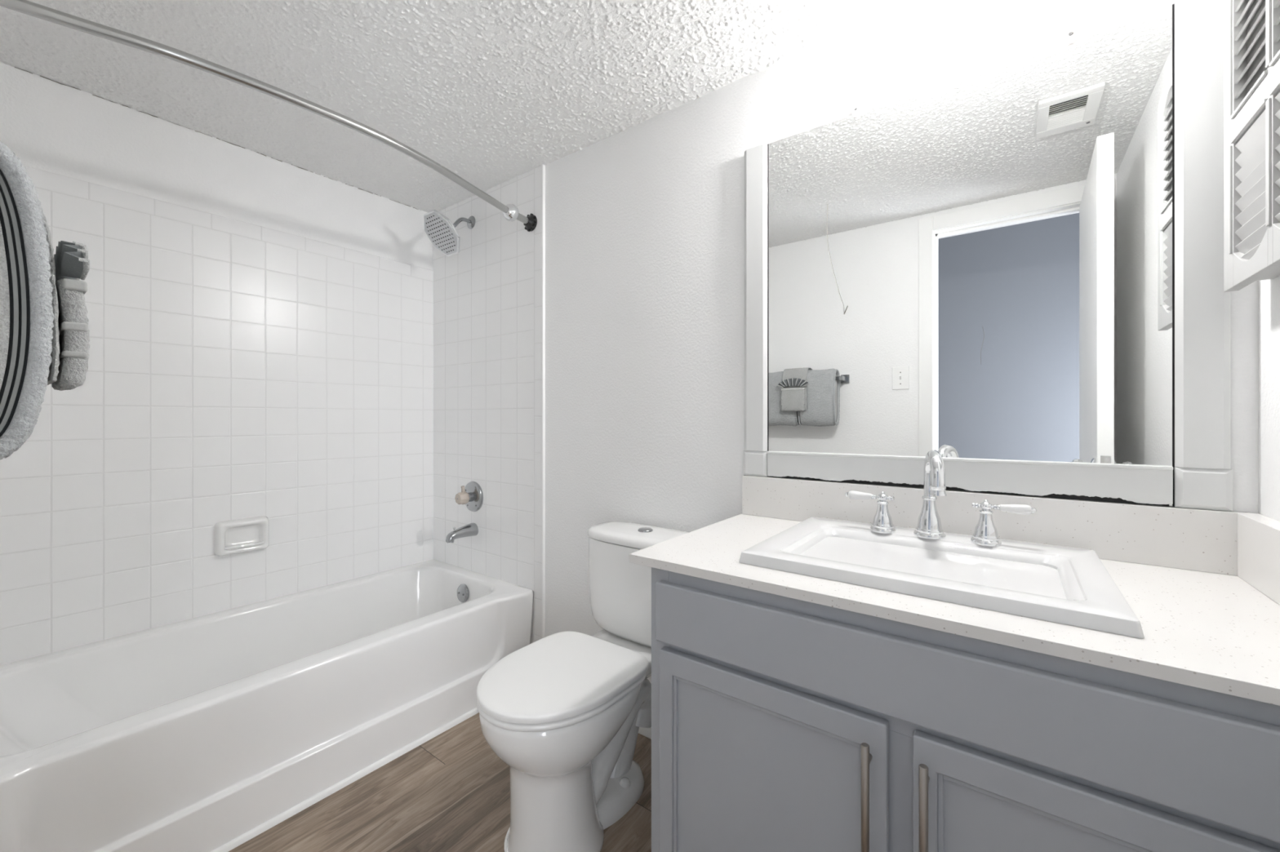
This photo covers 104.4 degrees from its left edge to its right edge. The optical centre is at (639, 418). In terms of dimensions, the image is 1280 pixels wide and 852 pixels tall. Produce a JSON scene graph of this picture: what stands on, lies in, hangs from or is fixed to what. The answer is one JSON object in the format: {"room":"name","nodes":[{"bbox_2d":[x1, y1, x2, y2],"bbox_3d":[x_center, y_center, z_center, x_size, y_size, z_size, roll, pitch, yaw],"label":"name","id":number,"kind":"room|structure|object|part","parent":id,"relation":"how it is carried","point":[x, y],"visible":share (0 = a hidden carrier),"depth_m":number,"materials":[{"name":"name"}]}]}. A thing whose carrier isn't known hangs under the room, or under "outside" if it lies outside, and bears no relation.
{"room":"bathroom","nodes":[
{"label":"bathroom","id":0,"kind":"room"},
{"bbox_2d":[0,62,433,665],"bbox_3d":[-1.546,0.034,1.967,0.108,2.154,1.511,0,0,37],"label":"wall","id":1,"kind":"structure","parent":0,"point":[260,326],"depth_m":1.82,"materials":[{"name":"white tile"}]},
{"bbox_2d":[214,515,268,555],"bbox_3d":[-1.508,0.451,1.889,0.045,0.129,0.166,0,0,37],"label":"soap dish","id":2,"kind":"object","parent":1,"relation":"attached to","point":[250,534],"visible":1,"depth_m":1.89,"materials":[{"name":"white ceramic"}]},
{"bbox_3d":[-1.504,0.483,1.886,0.036,0.011,0.125,0,0,37],"label":"soap rail","id":3,"kind":"part","parent":2,"relation":"part of","materials":[{"name":"white ceramic"}]},
{"bbox_2d":[227,712,651,851],"bbox_3d":[-0.412,1.136,1.122,2.735,0.050,1.511,0,0,37],"label":"floor","id":4,"kind":"structure","parent":0,"point":[450,793],"depth_m":1.40,"materials":[{"name":"brown wood"}]},
{"bbox_2d":[0,559,533,851],"bbox_3d":[-1.198,0.916,1.702,0.766,0.390,1.502,0,0,37],"label":"bathtub","id":5,"kind":"object","parent":4,"relation":"on","point":[193,735],"visible":0.98,"depth_m":1.48,"materials":[{"name":"white ceramic"}]},
{"bbox_2d":[210,706,479,851],"bbox_3d":[-0.905,1.103,1.482,0.011,0.017,1.499,0,0,37],"label":"trim","id":6,"kind":"structure","parent":5,"relation":"attached to","point":[246,837],"depth_m":1.48,"materials":[{"name":"white"}]},
{"bbox_3d":[-0.803,0.793,2.243,0.080,0.080,0.020,0,0,37],"label":"overflow plate","id":7,"kind":"part","parent":5,"relation":"part of","materials":[{"name":"silver metal"}]},
{"bbox_2d":[475,521,688,851],"bbox_3d":[-0.131,0.735,1.408,0.434,0.756,0.684,0,0,37],"label":"toilet","id":8,"kind":"object","parent":4,"relation":"on","point":[566,711],"visible":0.88,"depth_m":1.27,"materials":[{"name":"white ceramic"}]},
{"bbox_3d":[-0.223,0.699,1.311,0.362,0.014,0.414,0,0,37],"label":"seat","id":9,"kind":"part","parent":8,"relation":"part of","materials":[{"name":"white plastic"}]},
{"bbox_3d":[-0.220,0.679,1.315,0.364,0.020,0.429,0,0,37],"label":"lid","id":10,"kind":"part","parent":8,"relation":"part of","materials":[{"name":"white plastic"}]},
{"bbox_3d":[0.015,0.550,1.604,0.428,0.304,0.187,0,0,37],"label":"tank","id":11,"kind":"part","parent":8,"relation":"part of","materials":[{"name":"white ceramic"}]},
{"bbox_3d":[0.014,0.381,1.604,0.433,0.033,0.194,0,0,37],"label":"tank lid","id":12,"kind":"part","parent":8,"relation":"part of","materials":[{"name":"white ceramic"}]},
{"bbox_2d":[651,567,1279,851],"bbox_3d":[0.563,0.711,0.962,0.977,0.800,0.601,0,0,37],"label":"vanity cabinet","id":13,"kind":"object","parent":4,"relation":"on","point":[780,723],"visible":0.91,"depth_m":0.74,"materials":[{"name":"grey paint"}]},
{"bbox_3d":[0.217,0.734,0.901,0.370,0.438,0.014,0,0,37],"label":"door panel","id":14,"kind":"part","parent":13,"relation":"part of","materials":[{"name":"grey paint"}]},
{"bbox_3d":[0.216,0.734,0.900,0.426,0.518,0.020,0,0,37],"label":"cabinet door","id":15,"kind":"part","parent":13,"relation":"part of","materials":[{"name":"grey paint"}]},
{"bbox_3d":[0.351,0.626,0.767,0.012,0.253,0.035,0,0,37],"label":"bar handle","id":16,"kind":"part","parent":13,"relation":"part of","materials":[{"name":"silver metal"}]},
{"bbox_3d":[0.413,0.626,0.720,0.012,0.253,0.035,0,0,37],"label":"bar handle","id":17,"kind":"part","parent":13,"relation":"part of","materials":[{"name":"silver metal"}]},
{"bbox_2d":[629,513,1279,706],"bbox_3d":[0.555,0.301,0.987,1.020,0.019,0.570,0,0,37],"label":"countertop","id":18,"kind":"structure","parent":13,"relation":"on","point":[1214,632],"depth_m":0.74,"materials":[{"name":"stone"}]},
{"bbox_2d":[738,516,1144,638],"bbox_3d":[0.567,0.340,1.009,0.582,0.142,0.456,0,0,37],"label":"sink","id":19,"kind":"object","parent":18,"relation":"in","point":[1057,584],"visible":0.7,"depth_m":0.93,"materials":[{"name":"white ceramic"}]},
{"bbox_2d":[844,490,895,533],"bbox_3d":[0.556,0.222,1.202,0.113,0.094,0.055,0,0,37],"label":"tap","id":20,"kind":"object","parent":19,"relation":"on","point":[882,522],"visible":1,"depth_m":1.17,"materials":[{"name":"silver metal"}]},
{"bbox_3d":[0.539,0.190,1.214,0.054,0.022,0.022,0,0,37],"label":"lever","id":21,"kind":"part","parent":20,"relation":"part of","materials":[{"name":"white ceramic"}]},
{"bbox_3d":[0.580,0.234,1.184,0.055,0.072,0.055,0,0,37],"label":"handle","id":22,"kind":"part","parent":20,"relation":"part of","materials":[{"name":"silver metal"}]},
{"bbox_2d":[913,449,946,539],"bbox_3d":[0.641,0.170,1.099,0.064,0.199,0.140,0,0,30],"label":"faucet spout","id":23,"kind":"object","parent":19,"relation":"on","point":[929,526],"visible":1,"depth_m":1.11,"materials":[{"name":"silver metal"}]},
{"bbox_3d":[0.661,0.224,1.132,0.064,0.092,0.064,0,0,37],"label":"spout","id":24,"kind":"part","parent":23,"relation":"part of","materials":[{"name":"silver metal"}]},
{"bbox_2d":[970,499,1036,546],"bbox_3d":[0.768,0.222,1.050,0.113,0.094,0.055,0,0,37],"label":"tap","id":25,"kind":"object","parent":19,"relation":"on","point":[985,532],"visible":1,"depth_m":1.05,"materials":[{"name":"silver metal"}]},
{"bbox_3d":[0.745,0.234,1.067,0.055,0.072,0.055,0,0,37],"label":"handle","id":26,"kind":"part","parent":25,"relation":"part of","materials":[{"name":"silver metal"}]},
{"bbox_3d":[0.785,0.190,1.037,0.054,0.022,0.022,0,0,37],"label":"lever","id":27,"kind":"part","parent":25,"relation":"part of","materials":[{"name":"white ceramic"}]},
{"bbox_2d":[1237,513,1279,604],"bbox_3d":[0.948,0.233,0.684,0.030,0.116,0.548,0,0,37],"label":"side splash","id":28,"kind":"object","parent":18,"relation":"on","point":[1258,535],"visible":1,"depth_m":0.83,"materials":[{"name":"stone"}]},
{"bbox_3d":[0.591,0.734,0.622,0.382,0.438,0.014,0,0,37],"label":"door panel","id":29,"kind":"part","parent":13,"relation":"part of","materials":[{"name":"grey paint"}]},
{"bbox_3d":[0.590,0.734,0.621,0.438,0.518,0.020,0,0,37],"label":"cabinet door","id":30,"kind":"part","parent":13,"relation":"part of","materials":[{"name":"grey paint"}]},
{"bbox_2d":[0,0,914,212],"bbox_3d":[-0.415,-1.069,1.118,2.935,0.050,1.721,0,0,37],"label":"ceiling","id":31,"kind":"structure","parent":0,"point":[492,92],"depth_m":1.46,"materials":[{"name":"white paint"}]},
{"bbox_2d":[433,0,1257,683],"bbox_3d":[0.065,0.034,1.763,2.935,2.154,0.112,0,0,37],"label":"wall","id":32,"kind":"structure","parent":0,"point":[588,362],"depth_m":1.78,"materials":[{"name":"white paint"}]},
{"bbox_2d":[0,0,537,231],"bbox_3d":[-0.857,-0.819,1.448,0.192,0.071,1.503,0,0,37],"label":"shower rod","id":33,"kind":"object","parent":32,"relation":"attached to","point":[510,211],"visible":1,"depth_m":1.19,"materials":[{"name":"grey metal"}]},
{"bbox_2d":[423,209,475,256],"bbox_3d":[-0.859,-0.847,2.252,0.196,0.207,0.216,0,0,37],"label":"shower","id":34,"kind":"object","parent":32,"relation":"attached to","point":[443,235],"visible":1,"depth_m":2.21,"materials":[{"name":"silver metal"}]},
{"bbox_3d":[-0.823,-0.903,2.299,0.017,0.058,0.095,0,0,37],"label":"shower arm","id":35,"kind":"part","parent":34,"relation":"part of","materials":[{"name":"silver metal"}]},
{"bbox_2d":[445,523,478,542],"bbox_3d":[-0.819,0.526,2.271,0.066,0.070,0.138,0,0,37],"label":"tub spout","id":36,"kind":"object","parent":32,"relation":"attached to","point":[471,529],"visible":1,"depth_m":2.26,"materials":[{"name":"silver metal"}]},
{"bbox_2d":[454,481,483,511],"bbox_3d":[-0.805,0.368,2.291,0.142,0.142,0.090,0,0,37],"label":"shower valve","id":37,"kind":"object","parent":32,"relation":"attached to","point":[472,495],"visible":1,"depth_m":2.29,"materials":[{"name":"silver metal"}]},
{"bbox_3d":[-0.816,0.368,2.275,0.060,0.060,0.048,0,0,37],"label":"valve knob","id":38,"kind":"part","parent":37,"relation":"part of","materials":[{"name":"beige plastic"}]},
{"bbox_3d":[-0.790,0.368,2.310,0.142,0.142,0.041,0,0,37],"label":"valve plate","id":39,"kind":"part","parent":37,"relation":"part of","materials":[{"name":"silver metal"}]},
{"bbox_2d":[638,727,651,739],"bbox_3d":[-0.024,1.070,1.767,0.923,0.083,0.013,0,0,37],"label":"baseboard","id":40,"kind":"structure","parent":32,"relation":"attached to","point":[646,732],"depth_m":1.73,"materials":[{"name":"white paint"}]},
{"bbox_2d":[767,4,1178,506],"bbox_3d":[0.711,-0.327,1.220,0.848,1.000,0.011,0,0,37],"label":"wall mirror","id":41,"kind":"object","parent":32,"relation":"attached to","point":[980,264],"visible":0.99,"depth_m":1.15,"materials":[{"name":"silver mirror"}]},
{"bbox_2d":[742,0,1232,511],"bbox_3d":[0.707,-0.384,1.214,0.982,1.116,0.014,0,0,37],"label":"frame","id":42,"kind":"object","parent":32,"relation":"attached to","point":[1203,477],"visible":0.98,"depth_m":0.96,"materials":[{"name":"white paint"}]},
{"bbox_3d":[0.708,0.133,1.214,0.826,0.076,0.009,0,0,37],"label":"rail","id":43,"kind":"part","parent":42,"relation":"part of","materials":[{"name":"white paint"}]},
{"bbox_2d":[742,475,1261,576],"bbox_3d":[0.722,0.233,1.206,1.016,0.116,0.019,0,0,37],"label":"backsplash","id":44,"kind":"structure","parent":32,"relation":"attached to","point":[1205,540],"depth_m":1.07,"materials":[{"name":"stone"}]},
{"bbox_2d":[1257,275,1279,521],"bbox_3d":[0.724,0.034,0.275,0.100,2.154,1.511,0,0,37],"label":"wall","id":45,"kind":"structure","parent":0,"point":[1268,291],"depth_m":0.87,"materials":[{"name":"white paint"}]},
{"bbox_2d":[1223,0,1279,292],"bbox_3d":[0.960,-0.526,0.724,0.058,0.596,0.398,0,0,37],"label":"medicine cabinet","id":46,"kind":"object","parent":45,"relation":"attached to","point":[1251,28],"visible":1,"depth_m":0.82,"materials":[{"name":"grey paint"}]},
{"bbox_3d":[-0.878,-0.217,0.589,0.685,0.048,0.099,0,0,37],"label":"towel bar","id":47,"kind":"object","parent":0,"visible":0},
{"bbox_2d":[0,140,54,460],"bbox_3d":[-0.690,-0.112,0.504,0.206,0.320,0.120,0,0,37],"label":"bath towel","id":48,"kind":"object","parent":47,"relation":"hanging from","point":[27,317],"visible":1,"depth_m":0.48,"materials":[{"name":"grey fabric"}]},
{"bbox_3d":[-0.935,-0.112,0.687,0.396,0.320,0.120,0,0,37],"label":"bath towel","id":49,"kind":"object","parent":47,"relation":"hanging from","visible":0},
{"bbox_2d":[42,213,89,391],"bbox_3d":[-0.777,-0.161,0.582,0.141,0.249,0.169,0,0,37],"label":"hand towel","id":50,"kind":"object","parent":49,"relation":"hanging from","point":[68,366],"visible":0.45,"depth_m":0.60,"materials":[{"name":"grey fabric"}]},
{"bbox_2d":[53,240,89,281],"bbox_3d":[-0.735,-0.197,0.639,0.180,0.054,0.022,0,0,37],"label":"washcloth","id":51,"kind":"object","parent":50,"relation":"in","point":[72,261],"visible":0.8,"depth_m":0.60,"materials":[{"name":"grey fabric"}]}
]}

